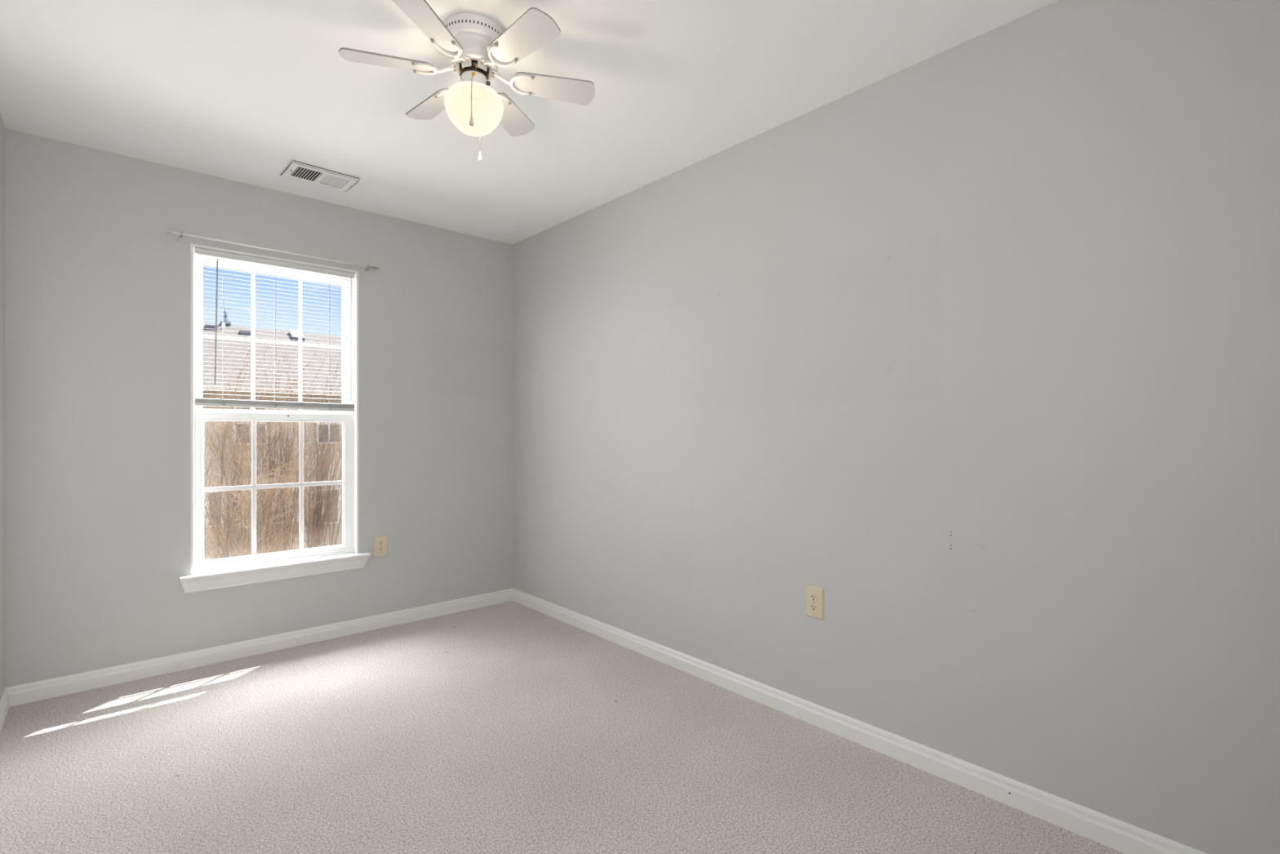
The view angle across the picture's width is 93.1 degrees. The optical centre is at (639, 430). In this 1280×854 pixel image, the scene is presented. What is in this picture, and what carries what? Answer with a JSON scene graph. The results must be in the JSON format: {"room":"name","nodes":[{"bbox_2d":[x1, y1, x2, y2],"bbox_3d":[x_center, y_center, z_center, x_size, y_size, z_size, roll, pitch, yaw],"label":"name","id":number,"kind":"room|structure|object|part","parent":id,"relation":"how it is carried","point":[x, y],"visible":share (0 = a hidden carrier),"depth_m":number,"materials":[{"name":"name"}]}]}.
{"room":"empty bedroom","nodes":[
{"label":"empty bedroom","id":0,"kind":"room"},
{"bbox_2d":[0,113,4,700],"bbox_3d":[-1.272,-0.054,0.889,0.120,2.480,4.361,0,0,-42],"label":"wall","id":1,"kind":"structure","parent":0,"point":[2,125],"depth_m":2.48,"materials":[{"name":"paint"}]},
{"bbox_2d":[0,687,8,733],"bbox_3d":[-1.262,1.126,0.978,0.014,0.080,4.240,0,0,-42],"label":"baseboard","id":2,"kind":"structure","parent":1,"relation":"attached to","point":[4,702],"depth_m":2.45,"materials":[{"name":"paint"}]},
{"bbox_2d":[4,128,512,687],"bbox_3d":[-1.827,-0.054,3.420,2.659,2.480,0.155,0,0,-42],"label":"wall","id":3,"kind":"structure","parent":0,"point":[97,284],"depth_m":2.92,"materials":[{"name":"paint"}]},
{"bbox_2d":[5,588,512,706],"bbox_3d":[-1.771,1.126,3.357,2.419,0.080,0.014,0,0,-42],"label":"baseboard","id":4,"kind":"structure","parent":3,"relation":"attached to","point":[28,692],"depth_m":3.08,"materials":[{"name":"paint"}]},
{"bbox_2d":[168,230,379,272],"bbox_3d":[-1.892,-0.936,3.217,0.972,0.045,0.061,0,0,-42],"label":"curtain rod","id":5,"kind":"object","parent":3,"relation":"attached to","point":[181,233],"visible":1,"depth_m":3.14,"materials":[{"name":"white metal"}]},
{"bbox_2d":[178,243,370,593],"bbox_3d":[-1.950,-0.061,3.281,0.878,1.712,0.211,0,0,-42],"label":"window","id":6,"kind":"structure","parent":3,"relation":"in","point":[225,571],"depth_m":3.25,"materials":[{"name":"paint"}]},
{"bbox_3d":[-1.988,-0.476,3.319,0.732,0.820,0.036,0,0,-42],"label":"sash","id":7,"kind":"part","parent":6,"relation":"part of","materials":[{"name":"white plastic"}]},
{"bbox_2d":[202,271,342,410],"bbox_3d":[-1.987,-0.478,3.319,0.674,0.746,0.006,0,0,-42],"label":"grille","id":8,"kind":"object","parent":6,"relation":"attached to","point":[253,300],"depth_m":3.34,"materials":[{"name":"white plastic"}]},
{"bbox_3d":[-1.962,0.291,3.290,0.732,0.781,0.036,0,0,-42],"label":"sash","id":9,"kind":"part","parent":6,"relation":"part of","materials":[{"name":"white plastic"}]},
{"bbox_2d":[204,421,342,555],"bbox_3d":[-1.967,0.308,3.292,0.664,0.716,0.006,0,0,-42],"label":"grille","id":10,"kind":"object","parent":6,"relation":"attached to","point":[301,484],"depth_m":3.33,"materials":[{"name":"white plastic"}]},
{"bbox_2d":[194,247,355,411],"bbox_3d":[-1.922,-0.504,3.243,0.746,0.794,0.039,0,0,-42],"label":"window blind","id":11,"kind":"object","parent":6,"relation":"attached to","point":[197,402],"visible":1,"depth_m":3.22,"materials":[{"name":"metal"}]},
{"bbox_3d":[-2.116,-0.502,3.077,0.005,0.745,0.029,0,0,-33],"label":"ladder cord","id":12,"kind":"part","parent":11,"relation":"part of","materials":[{"name":"white fabric"}]},
{"bbox_3d":[-1.927,-0.122,3.247,0.745,0.030,0.027,0,0,-42],"label":"rail","id":13,"kind":"part","parent":11,"relation":"part of","materials":[{"name":"white plastic"}]},
{"bbox_3d":[-1.945,-0.499,3.229,0.005,0.750,0.029,0,0,-33],"label":"ladder cord","id":14,"kind":"part","parent":11,"relation":"part of","materials":[{"name":"white fabric"}]},
{"bbox_3d":[-1.746,-0.496,3.406,0.005,0.755,0.029,0,0,-33],"label":"ladder cord","id":15,"kind":"part","parent":11,"relation":"part of","materials":[{"name":"white fabric"}]},
{"bbox_3d":[-1.653,-0.519,3.469,0.005,0.710,0.002,0,0,-42],"label":"lift cord","id":16,"kind":"part","parent":11,"relation":"part of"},
{"bbox_2d":[373,534,387,557],"bbox_3d":[-1.529,0.684,3.576,0.080,0.124,0.009,0,0,-42],"label":"power outlet","id":17,"kind":"object","parent":3,"relation":"attached to","point":[380,542],"visible":1,"depth_m":3.57,"materials":[{"name":"beige plastic"}]},
{"bbox_2d":[377,546,383,551],"bbox_3d":[-1.526,0.704,3.573,0.034,0.027,0.002,0,0,-42],"label":"receptacle","id":18,"kind":"object","parent":17,"relation":"attached to","point":[380,548],"depth_m":3.57,"materials":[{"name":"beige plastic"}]},
{"bbox_2d":[377,540,383,545],"bbox_3d":[-1.526,0.664,3.573,0.034,0.027,0.002,0,0,-42],"label":"receptacle","id":19,"kind":"object","parent":17,"relation":"attached to","point":[380,542],"depth_m":3.57,"materials":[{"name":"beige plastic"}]},
{"bbox_2d":[0,0,1057,244],"bbox_3d":[-0.376,-1.349,1.792,2.659,0.150,4.516,0,0,-42],"label":"ceiling","id":20,"kind":"structure","parent":0,"point":[240,91],"depth_m":2.24,"materials":[{"name":"paint"}]},
{"bbox_2d":[280,160,359,192],"bbox_3d":[-1.602,-1.262,3.039,0.308,0.023,0.210,0,0,-44],"label":"ceiling vent","id":21,"kind":"object","parent":20,"relation":"in","point":[295,170],"visible":1,"depth_m":3.03,"materials":[{"name":"metal"}]},
{"bbox_2d":[338,0,595,161],"bbox_3d":[-0.533,-1.091,1.949,0.730,0.365,0.788,0,0,-42],"label":"ceiling fan","id":22,"kind":"object","parent":20,"relation":"hanging from","point":[475,44],"visible":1,"depth_m":1.88,"materials":[{"name":"white wood"}]},
{"bbox_3d":[-0.781,-1.141,1.876,0.273,0.029,0.104,0,0,-17],"label":"blade","id":23,"kind":"part","parent":22,"relation":"part of","materials":[{"name":"white wood"}]},
{"bbox_3d":[-0.721,-1.141,2.127,0.273,0.029,0.104,0,0,43],"label":"blade","id":24,"kind":"part","parent":22,"relation":"part of","materials":[{"name":"white wood"}]},
{"bbox_3d":[-0.593,-1.141,1.698,0.104,0.029,0.273,0,0,13],"label":"blade","id":25,"kind":"part","parent":22,"relation":"part of","materials":[{"name":"white wood"}]},
{"bbox_3d":[-0.643,-1.142,1.918,0.137,0.040,0.082,0,0,-17],"label":"blade arm","id":26,"kind":"part","parent":22,"relation":"part of","materials":[{"name":"white metal"}]},
{"bbox_3d":[-0.615,-1.142,2.029,0.137,0.040,0.082,0,0,43],"label":"blade arm","id":27,"kind":"part","parent":22,"relation":"part of","materials":[{"name":"white metal"}]},
{"bbox_3d":[-0.561,-1.142,1.838,0.082,0.040,0.137,0,0,13],"label":"blade arm","id":28,"kind":"part","parent":22,"relation":"part of","materials":[{"name":"white metal"}]},
{"bbox_3d":[-0.520,-1.040,1.881,0.003,0.156,0.056,0,0,-10],"label":"pull chain","id":29,"kind":"part","parent":22,"relation":"part of","materials":[{"name":"gold metal"}]},
{"bbox_3d":[-0.533,-1.022,1.949,0.184,0.138,0.184,0,0,-42],"label":"globe","id":30,"kind":"part","parent":22,"relation":"part of","materials":[{"name":"white glass"}]},
{"bbox_3d":[-0.451,-1.142,1.870,0.137,0.040,0.082,0,0,43],"label":"blade arm","id":31,"kind":"part","parent":22,"relation":"part of","materials":[{"name":"white metal"}]},
{"bbox_3d":[-0.505,-1.142,2.060,0.082,0.040,0.137,0,0,13],"label":"blade arm","id":32,"kind":"part","parent":22,"relation":"part of","materials":[{"name":"white metal"}]},
{"bbox_3d":[-0.423,-1.142,1.981,0.137,0.040,0.082,0,0,-17],"label":"blade arm","id":33,"kind":"part","parent":22,"relation":"part of","materials":[{"name":"white metal"}]},
{"bbox_3d":[-0.473,-1.141,2.201,0.104,0.029,0.273,0,0,13],"label":"blade","id":34,"kind":"part","parent":22,"relation":"part of","materials":[{"name":"white wood"}]},
{"bbox_3d":[-0.345,-1.141,1.772,0.273,0.029,0.104,0,0,43],"label":"blade","id":35,"kind":"part","parent":22,"relation":"part of","materials":[{"name":"white wood"}]},
{"bbox_3d":[-0.285,-1.141,2.023,0.273,0.029,0.104,0,0,-17],"label":"blade","id":36,"kind":"part","parent":22,"relation":"part of","materials":[{"name":"white wood"}]},
{"bbox_2d":[0,600,1124,853],"bbox_3d":[-0.376,1.266,1.792,2.659,0.200,4.516,0,0,-42],"label":"floor","id":37,"kind":"structure","parent":0,"point":[510,726],"depth_m":2.12,"materials":[{"name":"beige carpet"}]},
{"bbox_2d":[512,0,1279,853],"bbox_3d":[0.623,-0.054,2.579,0.120,2.480,4.361,0,0,-42],"label":"wall","id":38,"kind":"structure","parent":0,"point":[974,347],"depth_m":1.95,"materials":[{"name":"paint"}]},
{"bbox_2d":[805,584,823,620],"bbox_3d":[0.691,0.684,2.405,0.009,0.124,0.080,0,0,-42],"label":"power outlet","id":39,"kind":"object","parent":38,"relation":"attached to","point":[814,595],"visible":1,"depth_m":2.40,"materials":[{"name":"beige plastic"}]},
{"bbox_2d":[809,603,817,611],"bbox_3d":[0.689,0.704,2.403,0.002,0.027,0.034,0,0,-42],"label":"receptacle","id":40,"kind":"object","parent":39,"relation":"attached to","point":[813,606],"depth_m":2.40,"materials":[{"name":"beige plastic"}]},
{"bbox_2d":[809,593,817,601],"bbox_3d":[0.689,0.664,2.403,0.002,0.027,0.034,0,0,-42],"label":"receptacle","id":41,"kind":"object","parent":39,"relation":"attached to","point":[813,597],"depth_m":2.40,"materials":[{"name":"beige plastic"}]},
{"bbox_2d":[512,587,1207,853],"bbox_3d":[0.532,1.126,2.578,0.016,0.080,4.241,0,0,-42],"label":"baseboard","id":42,"kind":"structure","parent":38,"relation":"attached to","point":[1123,837],"depth_m":2.12,"materials":[{"name":"paint"}]},
{"label":"outside","id":43,"kind":"structure","parent":0,"visible":0},
{"label":"ground","id":44,"kind":"structure","parent":43,"visible":0},
{"bbox_2d":[202,341,339,559],"bbox_3d":[-6.090,1.425,8.689,2.915,5.494,2.112,0,0,5],"label":"bare shrub","id":45,"kind":"object","parent":44,"relation":"on","point":[233,515],"visible":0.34,"depth_m":8.44,"materials":[{"name":"beige plant"}]},
{"bbox_2d":[202,322,342,559],"bbox_3d":[-11.946,0.134,25.427,32.800,8.064,10.940,0,0,-42],"label":"house","id":46,"kind":"structure","parent":44,"relation":"on","point":[209,355],"depth_m":20.00,"materials":[{"name":"beige"}]},
{"bbox_2d":[204,324,215,329],"bbox_3d":[-15.400,-3.640,21.772,0.340,0.223,0.300,0,0,-42],"label":"roof vent","id":47,"kind":"object","parent":46,"relation":"attached to","point":[210,326],"depth_m":21.65,"materials":[{"name":"grey metal"}]},
{"bbox_3d":[-12.704,2.346,18.117,0.340,1.000,0.025,0,0,-42],"label":"pane","id":48,"kind":"part","parent":46,"relation":"part of","materials":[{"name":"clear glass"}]},
{"bbox_2d":[219,307,231,325],"bbox_3d":[-15.367,-4.215,22.472,0.320,0.612,0.200,0,0,-42],"label":"antenna mast","id":49,"kind":"object","parent":46,"relation":"on","point":[227,322],"visible":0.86,"depth_m":22.45,"materials":[{"name":"grey metal"}]},
{"bbox_3d":[-15.367,-3.964,22.472,0.320,0.110,0.200,0,0,-42],"label":"plate","id":50,"kind":"part","parent":49,"relation":"part of","materials":[{"name":"grey metal"}]},
{"bbox_2d":[239,330,250,335],"bbox_3d":[-14.528,-3.533,22.282,0.320,0.203,0.300,0,0,-42],"label":"roof vent","id":51,"kind":"object","parent":46,"relation":"attached to","point":[246,332],"depth_m":22.17,"materials":[{"name":"grey metal"}]},
{"bbox_3d":[-12.021,-0.209,18.726,0.810,1.230,0.025,0,0,-42],"label":"pane","id":52,"kind":"part","parent":46,"relation":"part of","materials":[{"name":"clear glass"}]},
{"bbox_3d":[-10.360,-0.209,20.206,0.700,1.230,0.025,0,0,-42],"label":"pane","id":53,"kind":"part","parent":46,"relation":"part of","materials":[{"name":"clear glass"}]},
{"bbox_3d":[-10.323,2.526,20.239,0.460,1.100,0.025,0,0,-42],"label":"pane","id":54,"kind":"part","parent":46,"relation":"part of","materials":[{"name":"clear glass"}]},
{"bbox_2d":[202,338,342,559],"bbox_3d":[-7.228,1.176,11.059,3.347,5.994,3.012,0,0,-1],"label":"bare shrub","id":55,"kind":"object","parent":44,"relation":"on","point":[286,536],"visible":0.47,"depth_m":11.11,"materials":[{"name":"beige plant"}]},
{"bbox_2d":[223,347,342,548],"bbox_3d":[-7.903,1.039,14.331,2.619,6.267,2.878,0,0,38],"label":"bare shrub","id":56,"kind":"object","parent":44,"relation":"on","point":[318,527],"visible":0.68,"depth_m":14.43,"materials":[{"name":"beige plant"}]}
]}

